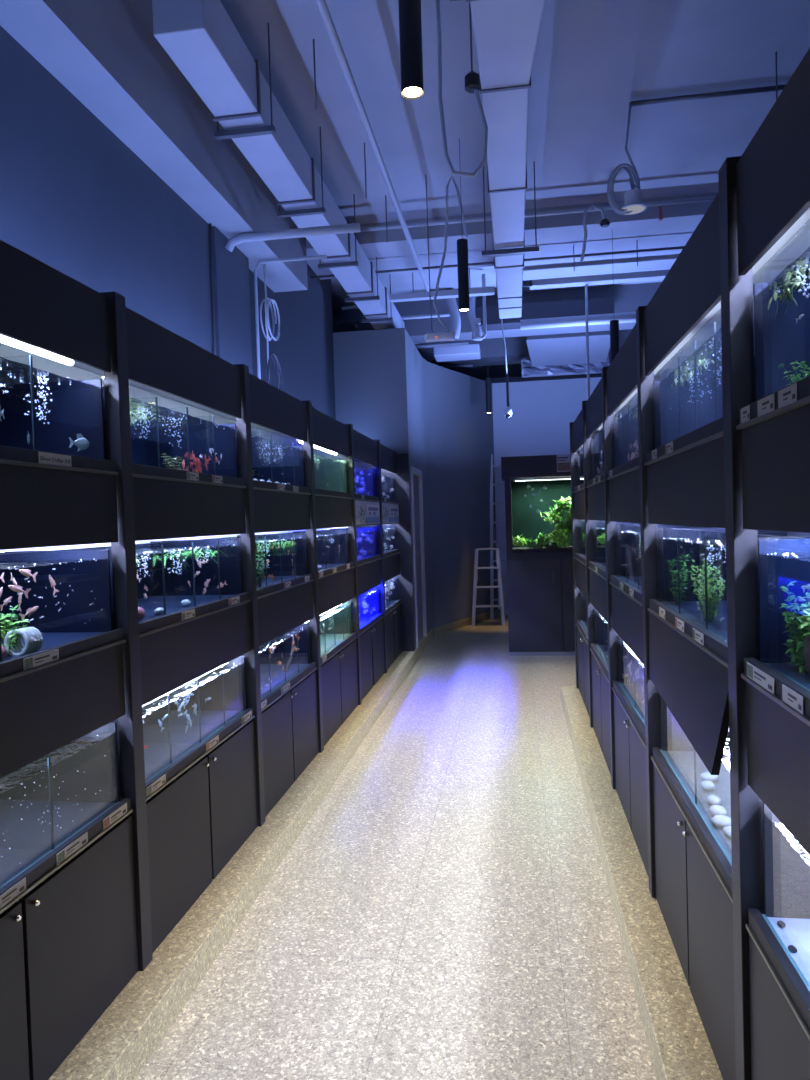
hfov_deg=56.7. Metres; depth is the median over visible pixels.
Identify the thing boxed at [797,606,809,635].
plant
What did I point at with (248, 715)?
price card
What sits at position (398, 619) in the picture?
rack
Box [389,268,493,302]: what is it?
cable tray
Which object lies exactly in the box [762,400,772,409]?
print
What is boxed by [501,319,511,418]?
pendant lamp
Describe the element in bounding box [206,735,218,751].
price card
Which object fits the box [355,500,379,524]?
photo board
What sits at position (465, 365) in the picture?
ceiling pipe
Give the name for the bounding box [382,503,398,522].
photo board
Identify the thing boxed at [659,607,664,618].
price card
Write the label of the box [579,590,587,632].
aquarium
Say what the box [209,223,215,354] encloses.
conduit
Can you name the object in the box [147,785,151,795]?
photo
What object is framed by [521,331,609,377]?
unit
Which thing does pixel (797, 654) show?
plant
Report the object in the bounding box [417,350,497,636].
wall
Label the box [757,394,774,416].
price card
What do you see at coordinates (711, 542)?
aquarium
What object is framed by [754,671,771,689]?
print
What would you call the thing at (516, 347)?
trim
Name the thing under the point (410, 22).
pendant lamp
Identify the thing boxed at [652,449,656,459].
price card
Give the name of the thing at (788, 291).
plant
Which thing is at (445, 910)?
floor
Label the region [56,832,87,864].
price card
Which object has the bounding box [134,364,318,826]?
rack
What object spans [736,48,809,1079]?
rack
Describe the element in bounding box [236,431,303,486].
aquarium
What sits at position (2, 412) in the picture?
fish
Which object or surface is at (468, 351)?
box
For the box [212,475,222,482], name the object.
price card
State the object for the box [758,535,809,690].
aquarium
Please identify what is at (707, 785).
stone
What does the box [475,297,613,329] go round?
air duct
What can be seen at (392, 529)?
aquarium
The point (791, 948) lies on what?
stone
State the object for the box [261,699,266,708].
price card
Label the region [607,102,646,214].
pendant lamp
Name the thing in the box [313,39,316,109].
rod
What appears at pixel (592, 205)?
conduit
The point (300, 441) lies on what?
lamp
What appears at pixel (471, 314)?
flexible duct
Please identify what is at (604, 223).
ceiling sensor
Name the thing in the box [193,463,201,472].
fish
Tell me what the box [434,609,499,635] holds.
baseboard
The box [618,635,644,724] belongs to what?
aquarium
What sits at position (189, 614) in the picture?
price card
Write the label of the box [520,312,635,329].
insulated pipe
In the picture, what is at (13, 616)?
plant
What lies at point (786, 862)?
aquarium
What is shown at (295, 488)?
price card
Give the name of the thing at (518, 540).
fern
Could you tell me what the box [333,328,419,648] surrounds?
wall partition
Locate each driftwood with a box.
[283,636,295,671]
[539,511,571,547]
[793,635,809,672]
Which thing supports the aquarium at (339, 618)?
on the rack at (336, 677)
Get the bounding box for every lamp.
[0,335,73,365]
[296,439,336,454]
[398,0,423,99]
[457,139,469,311]
[485,354,491,412]
[514,477,570,480]
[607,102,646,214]
[610,239,618,361]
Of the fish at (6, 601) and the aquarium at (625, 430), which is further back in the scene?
the aquarium at (625, 430)
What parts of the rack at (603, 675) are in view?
header panel, edge trim, fascia panel, cupboard door, edge trim, fascia panel, edge trim, cupboard door, post, hood lid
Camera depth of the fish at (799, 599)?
1.50 m
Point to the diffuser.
(628, 209)
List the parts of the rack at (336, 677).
panel, hood lid, post, header panel, cupboard door, fascia panel, edge trim, fascia panel, edge trim, edge trim, cupboard door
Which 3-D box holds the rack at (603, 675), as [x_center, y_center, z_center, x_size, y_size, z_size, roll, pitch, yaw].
[1.431,0.181,4.465,0.577,2.220,1.163,-2,2,8]
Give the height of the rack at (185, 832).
2.220 m
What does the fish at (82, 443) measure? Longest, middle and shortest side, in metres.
0.066 x 0.056 x 0.007 m
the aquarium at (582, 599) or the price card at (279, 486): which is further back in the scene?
the aquarium at (582, 599)
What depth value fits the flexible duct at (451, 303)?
8.88 m
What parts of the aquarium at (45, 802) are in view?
pane, pane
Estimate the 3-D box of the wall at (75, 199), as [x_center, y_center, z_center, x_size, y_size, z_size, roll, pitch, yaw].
[-1.790,-0.556,1.508,0.150,4.300,6.900,-2,2,8]
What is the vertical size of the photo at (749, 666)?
0.026 m
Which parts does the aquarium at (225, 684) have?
pane, pane, pane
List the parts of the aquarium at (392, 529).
pane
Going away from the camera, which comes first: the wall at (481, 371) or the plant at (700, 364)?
the plant at (700, 364)
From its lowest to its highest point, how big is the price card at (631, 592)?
0.031 m
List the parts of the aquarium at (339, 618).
pane, pane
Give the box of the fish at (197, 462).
[194,459,199,470]
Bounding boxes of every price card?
[0,877,25,908]
[23,649,58,670]
[38,452,71,466]
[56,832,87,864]
[103,803,126,829]
[146,774,165,796]
[181,609,194,620]
[187,472,198,480]
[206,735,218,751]
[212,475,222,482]
[229,596,239,605]
[241,710,251,723]
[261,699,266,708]
[277,484,284,489]
[281,682,289,693]
[284,581,290,587]
[293,486,298,491]
[629,588,633,597]
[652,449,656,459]
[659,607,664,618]
[665,441,672,453]
[675,617,683,631]
[693,628,703,645]
[741,405,749,423]
[747,662,774,694]
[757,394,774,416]
[778,383,796,407]
[782,684,803,714]
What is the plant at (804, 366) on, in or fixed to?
on the aquarium at (778, 340)
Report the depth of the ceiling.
4.90 m
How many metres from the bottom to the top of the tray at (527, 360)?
0.200 m
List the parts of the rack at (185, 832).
panel, hood lid, post, cupboard door, header panel, fascia panel, edge trim, fascia panel, edge trim, edge trim, cupboard door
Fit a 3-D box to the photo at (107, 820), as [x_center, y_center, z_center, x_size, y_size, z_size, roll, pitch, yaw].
[-0.912,0.864,2.293,0.001,0.026,0.031,-2,2,8]
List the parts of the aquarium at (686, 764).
pane, pane, pane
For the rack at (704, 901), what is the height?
2.220 m
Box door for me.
[411,466,426,647]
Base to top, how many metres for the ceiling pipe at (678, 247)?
0.024 m
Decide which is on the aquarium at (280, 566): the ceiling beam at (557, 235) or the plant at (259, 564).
the plant at (259, 564)
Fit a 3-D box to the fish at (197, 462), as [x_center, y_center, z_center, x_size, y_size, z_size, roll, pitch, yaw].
[-0.883,-0.316,3.187,0.009,0.063,0.039,-1,2,18]
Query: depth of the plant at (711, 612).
2.22 m
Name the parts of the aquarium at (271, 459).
pane, pane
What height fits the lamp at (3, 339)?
0.034 m
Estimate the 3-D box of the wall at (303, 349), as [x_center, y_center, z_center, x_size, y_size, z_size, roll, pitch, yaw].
[-0.716,-0.828,10.048,0.400,4.300,9.080,-2,2,8]
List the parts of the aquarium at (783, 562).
pane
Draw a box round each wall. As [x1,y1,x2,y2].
[0,26,213,353]
[249,264,335,418]
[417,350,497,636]
[440,355,610,380]
[492,377,601,614]
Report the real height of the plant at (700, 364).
0.058 m
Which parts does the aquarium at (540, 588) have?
tank frame, cupboard door, tank, tank, cupboard door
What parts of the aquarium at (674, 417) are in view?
pane, pane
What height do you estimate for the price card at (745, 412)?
0.031 m
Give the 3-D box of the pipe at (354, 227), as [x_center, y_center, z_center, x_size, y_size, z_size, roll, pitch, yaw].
[-0.751,-1.998,4.960,0.923,0.111,0.056,-2,2,8]
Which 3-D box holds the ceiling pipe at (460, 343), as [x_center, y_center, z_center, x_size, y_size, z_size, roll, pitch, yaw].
[0.154,-2.833,11.009,1.550,0.044,0.043,-2,2,8]
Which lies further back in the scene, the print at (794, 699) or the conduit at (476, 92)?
the conduit at (476, 92)
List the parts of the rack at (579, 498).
post, header panel, fascia panel, cupboard door, fascia panel, cupboard door, post, panel, hood lid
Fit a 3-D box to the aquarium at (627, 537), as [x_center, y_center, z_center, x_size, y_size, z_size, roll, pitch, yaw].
[1.245,0.074,3.355,0.466,0.298,1.031,-2,2,8]
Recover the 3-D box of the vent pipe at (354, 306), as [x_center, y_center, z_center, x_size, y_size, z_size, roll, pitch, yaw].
[-0.445,-2.526,8.578,0.558,0.358,0.036,-2,2,8]
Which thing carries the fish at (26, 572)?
in the aquarium at (91, 572)
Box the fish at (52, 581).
[49,574,58,595]
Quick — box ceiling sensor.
[600,219,609,227]
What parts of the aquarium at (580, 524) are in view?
pane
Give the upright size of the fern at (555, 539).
0.157 m
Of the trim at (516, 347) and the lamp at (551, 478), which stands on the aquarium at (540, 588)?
the lamp at (551, 478)
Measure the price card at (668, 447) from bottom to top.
0.031 m
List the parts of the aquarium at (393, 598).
pane, pane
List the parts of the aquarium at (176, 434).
pane, pane, pane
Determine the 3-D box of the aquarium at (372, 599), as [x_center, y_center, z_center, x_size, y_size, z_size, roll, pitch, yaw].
[-0.547,0.598,6.587,0.466,0.293,1.101,-2,2,8]
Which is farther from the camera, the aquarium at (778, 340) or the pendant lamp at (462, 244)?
the pendant lamp at (462, 244)
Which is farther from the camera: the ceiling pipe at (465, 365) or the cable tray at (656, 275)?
the ceiling pipe at (465, 365)
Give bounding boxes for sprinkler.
[659,206,662,220]
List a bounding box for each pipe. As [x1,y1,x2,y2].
[225,223,360,251]
[310,246,683,278]
[315,0,428,291]
[335,313,449,324]
[342,305,390,328]
[360,196,715,231]
[414,340,464,343]
[415,342,467,347]
[441,364,472,367]
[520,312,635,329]
[585,285,589,399]
[631,84,785,105]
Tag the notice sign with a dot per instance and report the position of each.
(563, 460)
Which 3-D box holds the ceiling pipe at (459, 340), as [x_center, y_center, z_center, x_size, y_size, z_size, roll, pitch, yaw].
[0.042,-2.688,10.221,1.550,0.044,0.043,-2,2,8]
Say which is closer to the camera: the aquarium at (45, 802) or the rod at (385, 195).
the aquarium at (45, 802)
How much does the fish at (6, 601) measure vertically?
0.035 m
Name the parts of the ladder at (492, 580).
rail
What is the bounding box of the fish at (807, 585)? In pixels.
[801,584,809,592]
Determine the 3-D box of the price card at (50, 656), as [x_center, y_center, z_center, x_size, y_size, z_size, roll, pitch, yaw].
[-0.970,0.319,2.003,0.002,0.031,0.150,-2,2,8]
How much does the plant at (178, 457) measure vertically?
0.087 m
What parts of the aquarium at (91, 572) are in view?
pane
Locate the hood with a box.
[501,455,570,480]
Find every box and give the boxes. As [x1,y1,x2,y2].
[434,344,480,361]
[464,1,479,92]
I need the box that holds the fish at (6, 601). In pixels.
[0,597,11,610]
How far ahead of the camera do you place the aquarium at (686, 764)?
2.49 m
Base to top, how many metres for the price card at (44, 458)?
0.031 m
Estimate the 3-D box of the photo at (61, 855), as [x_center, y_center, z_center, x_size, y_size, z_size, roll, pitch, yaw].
[-0.945,0.872,2.062,0.001,0.026,0.033,-2,2,8]
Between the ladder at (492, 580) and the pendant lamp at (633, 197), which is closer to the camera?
the pendant lamp at (633, 197)
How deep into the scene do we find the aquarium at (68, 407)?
2.41 m
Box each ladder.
[472,548,505,625]
[490,454,507,618]
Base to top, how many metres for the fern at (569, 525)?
0.190 m
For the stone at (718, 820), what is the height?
0.029 m
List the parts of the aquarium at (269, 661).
pane, pane, pane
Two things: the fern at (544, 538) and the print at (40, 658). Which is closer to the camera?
the print at (40, 658)
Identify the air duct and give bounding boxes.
[152,0,404,329]
[449,0,544,318]
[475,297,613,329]
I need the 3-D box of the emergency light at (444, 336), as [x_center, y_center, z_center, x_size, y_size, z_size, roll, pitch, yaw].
[0.322,-2.242,5.946,0.366,1.310,0.072,-2,2,8]
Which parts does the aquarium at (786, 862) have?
pane, pane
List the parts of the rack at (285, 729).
panel, hood lid, post, cupboard door, header panel, fascia panel, edge trim, fascia panel, edge trim, edge trim, cupboard door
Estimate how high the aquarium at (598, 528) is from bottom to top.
0.298 m
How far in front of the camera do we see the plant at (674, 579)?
2.65 m
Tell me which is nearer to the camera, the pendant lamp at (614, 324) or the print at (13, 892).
the print at (13, 892)
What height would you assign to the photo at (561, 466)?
0.090 m
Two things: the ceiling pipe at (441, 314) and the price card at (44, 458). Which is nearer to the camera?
the price card at (44, 458)
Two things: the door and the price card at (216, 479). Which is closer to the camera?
the price card at (216, 479)
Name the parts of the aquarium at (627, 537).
pane, pane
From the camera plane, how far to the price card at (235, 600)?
3.38 m
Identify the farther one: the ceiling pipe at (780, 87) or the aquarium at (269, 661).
the ceiling pipe at (780, 87)
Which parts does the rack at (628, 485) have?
header panel, cupboard door, edge trim, fascia panel, edge trim, fascia panel, edge trim, cupboard door, post, hood lid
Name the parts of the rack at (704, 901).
cupboard door, header panel, edge trim, fascia panel, edge trim, open panel, edge trim, cupboard door, post, hood lid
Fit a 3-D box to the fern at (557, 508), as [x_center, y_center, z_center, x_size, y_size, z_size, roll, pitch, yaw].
[1.739,-0.365,8.445,0.254,0.152,0.282,-2,2,-17]
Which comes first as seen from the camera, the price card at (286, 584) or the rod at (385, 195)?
the price card at (286, 584)
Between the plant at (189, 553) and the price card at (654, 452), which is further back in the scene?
the plant at (189, 553)
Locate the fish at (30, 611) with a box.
[19,606,37,620]
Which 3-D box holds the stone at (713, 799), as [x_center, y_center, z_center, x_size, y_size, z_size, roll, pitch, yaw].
[0.931,0.784,2.257,0.040,0.028,0.059,-2,2,8]
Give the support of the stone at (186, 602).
on the aquarium at (167, 586)
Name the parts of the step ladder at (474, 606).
rail, rail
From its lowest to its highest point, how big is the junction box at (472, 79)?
0.830 m
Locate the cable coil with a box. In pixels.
[260,263,282,390]
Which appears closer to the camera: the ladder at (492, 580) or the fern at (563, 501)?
the fern at (563, 501)
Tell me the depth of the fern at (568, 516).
8.41 m
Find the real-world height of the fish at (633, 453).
0.046 m
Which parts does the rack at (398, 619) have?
panel, post, panel, header panel, cupboard door, fascia panel, cupboard door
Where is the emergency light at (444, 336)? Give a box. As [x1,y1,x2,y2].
[425,175,467,341]
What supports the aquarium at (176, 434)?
on the rack at (185, 832)
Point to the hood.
(540, 466)
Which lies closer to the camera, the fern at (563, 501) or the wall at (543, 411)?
the fern at (563, 501)
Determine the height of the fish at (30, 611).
0.039 m
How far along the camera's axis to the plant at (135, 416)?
2.94 m
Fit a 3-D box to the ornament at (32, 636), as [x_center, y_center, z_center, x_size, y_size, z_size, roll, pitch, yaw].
[-1.032,0.275,2.030,0.076,0.074,0.068,-2,2,8]
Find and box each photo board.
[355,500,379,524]
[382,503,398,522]
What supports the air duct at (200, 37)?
hanging from the ceiling
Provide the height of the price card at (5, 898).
0.031 m
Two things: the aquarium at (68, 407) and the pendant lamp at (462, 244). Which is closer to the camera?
the aquarium at (68, 407)
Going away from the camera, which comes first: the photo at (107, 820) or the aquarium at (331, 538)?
the photo at (107, 820)
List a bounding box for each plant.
[0,605,19,646]
[0,613,29,655]
[130,410,161,428]
[144,549,224,570]
[161,453,184,469]
[256,541,269,586]
[263,540,292,555]
[666,554,689,604]
[671,359,713,390]
[690,559,724,622]
[768,267,809,317]
[778,361,809,385]
[780,581,809,673]
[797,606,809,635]
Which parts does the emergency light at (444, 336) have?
rod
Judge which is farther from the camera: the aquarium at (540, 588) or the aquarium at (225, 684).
the aquarium at (540, 588)
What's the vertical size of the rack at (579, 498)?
2.220 m
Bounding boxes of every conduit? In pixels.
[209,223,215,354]
[254,255,326,378]
[436,0,487,176]
[580,204,605,261]
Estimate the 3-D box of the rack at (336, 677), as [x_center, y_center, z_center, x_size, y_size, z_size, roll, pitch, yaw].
[-0.759,0.225,5.350,0.577,2.220,1.208,-2,2,8]
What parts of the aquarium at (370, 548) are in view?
pane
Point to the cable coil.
(267, 300)
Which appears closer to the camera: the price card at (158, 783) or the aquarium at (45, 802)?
the aquarium at (45, 802)
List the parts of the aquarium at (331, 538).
pane, pane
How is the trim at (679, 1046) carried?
on the floor
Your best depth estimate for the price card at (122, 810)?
2.34 m
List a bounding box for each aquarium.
[0,355,104,459]
[0,546,112,661]
[0,723,119,887]
[5,536,241,629]
[102,386,237,477]
[110,656,245,795]
[166,531,307,592]
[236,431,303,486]
[241,623,310,708]
[255,528,349,573]
[303,447,346,492]
[306,599,351,659]
[316,527,377,559]
[334,525,396,552]
[350,585,378,626]
[354,461,375,496]
[377,577,398,608]
[381,470,394,498]
[501,455,574,655]
[575,447,583,485]
[577,521,626,557]
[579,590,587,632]
[589,427,603,479]
[591,522,660,569]
[593,606,607,664]
[613,396,638,467]
[616,524,713,590]
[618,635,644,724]
[653,298,754,448]
[657,527,809,644]
[660,695,764,899]
[753,246,809,400]
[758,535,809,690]
[762,802,809,991]
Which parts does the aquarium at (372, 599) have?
pane, pane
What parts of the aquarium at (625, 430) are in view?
pane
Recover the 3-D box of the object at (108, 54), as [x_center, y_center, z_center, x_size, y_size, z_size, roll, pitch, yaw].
[-1.745,-2.338,2.177,0.640,0.780,8.350,-2,2,8]
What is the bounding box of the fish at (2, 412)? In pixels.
[0,406,4,421]
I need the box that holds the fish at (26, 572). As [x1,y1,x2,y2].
[19,569,37,581]
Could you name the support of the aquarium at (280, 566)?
on the rack at (285, 729)
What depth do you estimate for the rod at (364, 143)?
5.41 m
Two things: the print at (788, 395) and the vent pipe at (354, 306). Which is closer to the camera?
the print at (788, 395)
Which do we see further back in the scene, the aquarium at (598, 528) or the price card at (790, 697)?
the aquarium at (598, 528)
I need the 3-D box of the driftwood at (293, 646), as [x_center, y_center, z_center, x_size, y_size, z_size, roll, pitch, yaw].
[-0.691,0.687,4.566,0.054,0.211,0.211,-2,2,8]
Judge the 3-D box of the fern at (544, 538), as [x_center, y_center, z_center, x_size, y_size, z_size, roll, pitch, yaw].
[1.587,-0.022,8.439,0.248,0.155,0.246,-2,2,8]
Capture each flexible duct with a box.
[446,298,460,338]
[467,296,481,340]
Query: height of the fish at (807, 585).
0.020 m
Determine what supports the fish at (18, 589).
in the aquarium at (91, 572)
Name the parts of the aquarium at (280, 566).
pane, pane, pane, pane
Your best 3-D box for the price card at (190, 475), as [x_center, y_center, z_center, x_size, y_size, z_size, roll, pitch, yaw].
[-0.842,-0.253,2.977,0.002,0.031,0.110,-2,2,8]
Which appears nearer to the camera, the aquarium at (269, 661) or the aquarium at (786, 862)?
the aquarium at (786, 862)
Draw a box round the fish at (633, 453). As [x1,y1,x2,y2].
[630,450,637,458]
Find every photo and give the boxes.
[24,657,32,668]
[57,850,64,863]
[104,817,109,828]
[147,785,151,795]
[557,462,569,470]
[747,663,752,678]
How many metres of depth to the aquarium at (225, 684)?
3.33 m
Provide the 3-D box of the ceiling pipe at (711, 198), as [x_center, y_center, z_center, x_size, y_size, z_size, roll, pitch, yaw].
[0.779,-2.787,6.490,4.000,0.036,0.035,-2,2,8]
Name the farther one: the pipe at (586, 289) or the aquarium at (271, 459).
the pipe at (586, 289)
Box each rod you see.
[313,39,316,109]
[364,143,366,197]
[385,195,387,242]
[775,52,777,99]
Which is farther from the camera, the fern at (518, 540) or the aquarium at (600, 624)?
the fern at (518, 540)
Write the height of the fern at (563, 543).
0.164 m
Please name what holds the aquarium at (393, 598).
on the rack at (398, 619)
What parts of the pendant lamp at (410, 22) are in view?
bulb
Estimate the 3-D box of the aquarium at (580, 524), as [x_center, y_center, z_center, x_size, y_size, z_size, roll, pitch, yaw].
[1.581,-0.001,5.654,0.466,0.298,1.071,-2,2,8]
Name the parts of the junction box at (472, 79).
rod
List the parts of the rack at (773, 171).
header panel, edge trim, fascia panel, edge trim, fascia panel, edge trim, cupboard door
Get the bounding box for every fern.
[505,536,527,546]
[523,538,544,548]
[536,532,551,544]
[540,511,563,523]
[547,535,571,547]
[548,534,568,545]
[549,501,571,513]
[549,528,571,538]
[554,496,571,509]
[555,523,570,532]
[560,511,579,522]
[563,521,571,533]
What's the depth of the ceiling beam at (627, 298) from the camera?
9.27 m
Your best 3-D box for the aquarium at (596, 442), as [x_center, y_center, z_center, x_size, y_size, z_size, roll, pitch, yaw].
[1.395,-0.505,4.479,0.466,0.303,1.056,-2,2,8]
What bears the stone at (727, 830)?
on the aquarium at (686, 764)
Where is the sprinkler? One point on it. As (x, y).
(660, 207)
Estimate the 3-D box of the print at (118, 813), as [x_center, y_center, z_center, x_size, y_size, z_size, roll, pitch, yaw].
[-0.902,0.864,2.361,0.001,0.017,0.090,-2,2,8]
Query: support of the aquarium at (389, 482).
on the rack at (398, 619)
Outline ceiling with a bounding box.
[220,0,809,305]
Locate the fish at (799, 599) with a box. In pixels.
[794,597,805,601]
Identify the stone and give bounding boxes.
[1,645,7,660]
[154,608,163,614]
[181,599,190,606]
[546,542,557,548]
[700,772,717,781]
[701,780,714,790]
[707,794,720,804]
[709,805,726,815]
[710,815,730,826]
[723,826,730,837]
[777,920,785,927]
[788,945,796,952]
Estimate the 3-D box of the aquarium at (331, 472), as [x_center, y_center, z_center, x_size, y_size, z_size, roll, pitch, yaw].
[-0.758,-0.462,5.351,0.466,0.303,1.117,-2,2,8]
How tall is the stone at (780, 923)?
0.009 m
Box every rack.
[0,240,137,1079]
[0,291,257,970]
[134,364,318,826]
[224,400,357,752]
[282,424,384,704]
[321,439,414,672]
[569,400,629,727]
[585,366,664,788]
[606,306,720,897]
[644,156,809,1079]
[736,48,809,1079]
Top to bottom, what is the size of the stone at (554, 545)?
0.092 m
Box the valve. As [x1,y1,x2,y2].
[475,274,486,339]
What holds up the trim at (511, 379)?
attached to the wall at (543, 411)
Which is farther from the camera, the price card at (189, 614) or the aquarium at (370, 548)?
the aquarium at (370, 548)
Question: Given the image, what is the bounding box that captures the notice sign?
[557,454,570,471]
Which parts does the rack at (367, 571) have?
panel, post, header panel, cupboard door, fascia panel, edge trim, fascia panel, edge trim, edge trim, cupboard door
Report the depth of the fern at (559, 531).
8.38 m
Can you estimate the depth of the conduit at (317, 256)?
5.51 m
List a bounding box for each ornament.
[3,627,42,655]
[138,607,144,619]
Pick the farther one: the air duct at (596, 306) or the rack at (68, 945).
the air duct at (596, 306)
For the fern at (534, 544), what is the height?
0.140 m
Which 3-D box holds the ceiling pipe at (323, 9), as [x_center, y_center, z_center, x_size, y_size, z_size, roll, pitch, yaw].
[-0.205,-2.474,4.627,0.042,0.044,6.250,-2,2,8]
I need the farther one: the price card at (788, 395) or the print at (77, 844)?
the print at (77, 844)
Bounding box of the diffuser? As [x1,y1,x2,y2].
[624,205,643,213]
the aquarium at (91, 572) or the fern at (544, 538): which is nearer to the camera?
the aquarium at (91, 572)
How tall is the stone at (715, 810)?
0.029 m
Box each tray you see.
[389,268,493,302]
[521,354,609,377]
[523,269,669,289]
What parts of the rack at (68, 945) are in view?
cupboard door, header panel, fascia panel, edge trim, fascia panel, edge trim, edge trim, cupboard door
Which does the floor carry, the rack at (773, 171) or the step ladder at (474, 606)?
the step ladder at (474, 606)
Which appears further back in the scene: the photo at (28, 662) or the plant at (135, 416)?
the plant at (135, 416)
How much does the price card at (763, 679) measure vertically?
0.031 m
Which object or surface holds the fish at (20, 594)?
in the aquarium at (91, 572)
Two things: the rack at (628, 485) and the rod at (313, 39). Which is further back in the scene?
the rod at (313, 39)
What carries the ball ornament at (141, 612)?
on the aquarium at (167, 586)
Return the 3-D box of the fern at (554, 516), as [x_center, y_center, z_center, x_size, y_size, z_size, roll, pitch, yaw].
[1.692,-0.272,8.518,0.263,0.186,0.346,-1,2,33]
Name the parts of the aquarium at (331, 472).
pane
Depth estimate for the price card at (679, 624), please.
2.26 m
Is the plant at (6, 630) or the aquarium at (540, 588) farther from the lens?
the aquarium at (540, 588)
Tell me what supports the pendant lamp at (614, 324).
hanging from the ceiling
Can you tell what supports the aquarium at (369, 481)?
on the rack at (367, 571)
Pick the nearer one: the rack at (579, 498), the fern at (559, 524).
the rack at (579, 498)
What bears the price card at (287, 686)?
attached to the rack at (285, 729)
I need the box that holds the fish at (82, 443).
[69,434,89,450]
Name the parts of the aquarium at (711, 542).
pane, pane, pane, pane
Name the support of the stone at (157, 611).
on the aquarium at (167, 586)
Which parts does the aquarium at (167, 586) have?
pane, pane, pane, pane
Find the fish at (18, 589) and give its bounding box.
[8,585,30,597]
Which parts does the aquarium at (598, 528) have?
pane, pane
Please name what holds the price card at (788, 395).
attached to the rack at (773, 171)
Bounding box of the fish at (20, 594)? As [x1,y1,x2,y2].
[17,592,21,611]
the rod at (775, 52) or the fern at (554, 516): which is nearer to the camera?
the rod at (775, 52)
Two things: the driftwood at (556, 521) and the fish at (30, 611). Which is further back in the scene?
the driftwood at (556, 521)
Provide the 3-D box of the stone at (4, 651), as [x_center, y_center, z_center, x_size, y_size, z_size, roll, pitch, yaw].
[-1.052,0.292,1.930,0.042,0.044,0.057,-2,2,8]
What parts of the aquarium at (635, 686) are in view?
pane, pane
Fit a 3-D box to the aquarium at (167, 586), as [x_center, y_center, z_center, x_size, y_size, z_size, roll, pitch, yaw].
[-1.077,0.154,3.075,0.466,0.298,1.051,-2,2,8]
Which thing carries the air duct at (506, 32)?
hanging from the ceiling
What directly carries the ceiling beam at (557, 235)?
attached to the wall at (303, 349)
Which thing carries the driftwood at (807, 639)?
on the aquarium at (783, 562)
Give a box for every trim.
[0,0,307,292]
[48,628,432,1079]
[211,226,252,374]
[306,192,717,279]
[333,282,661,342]
[415,329,631,365]
[491,373,601,382]
[561,687,722,1079]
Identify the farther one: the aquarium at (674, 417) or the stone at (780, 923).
the aquarium at (674, 417)
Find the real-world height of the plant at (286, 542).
0.091 m
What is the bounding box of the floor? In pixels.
[134,615,656,1079]
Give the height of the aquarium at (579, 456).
0.303 m
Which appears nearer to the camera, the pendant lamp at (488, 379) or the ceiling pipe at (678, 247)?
the ceiling pipe at (678, 247)
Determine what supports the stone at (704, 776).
on the aquarium at (686, 764)
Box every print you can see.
[2,886,23,903]
[35,654,56,662]
[66,839,85,853]
[111,809,125,820]
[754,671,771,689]
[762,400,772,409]
[783,390,794,400]
[788,693,800,709]
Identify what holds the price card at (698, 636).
attached to the rack at (704, 901)

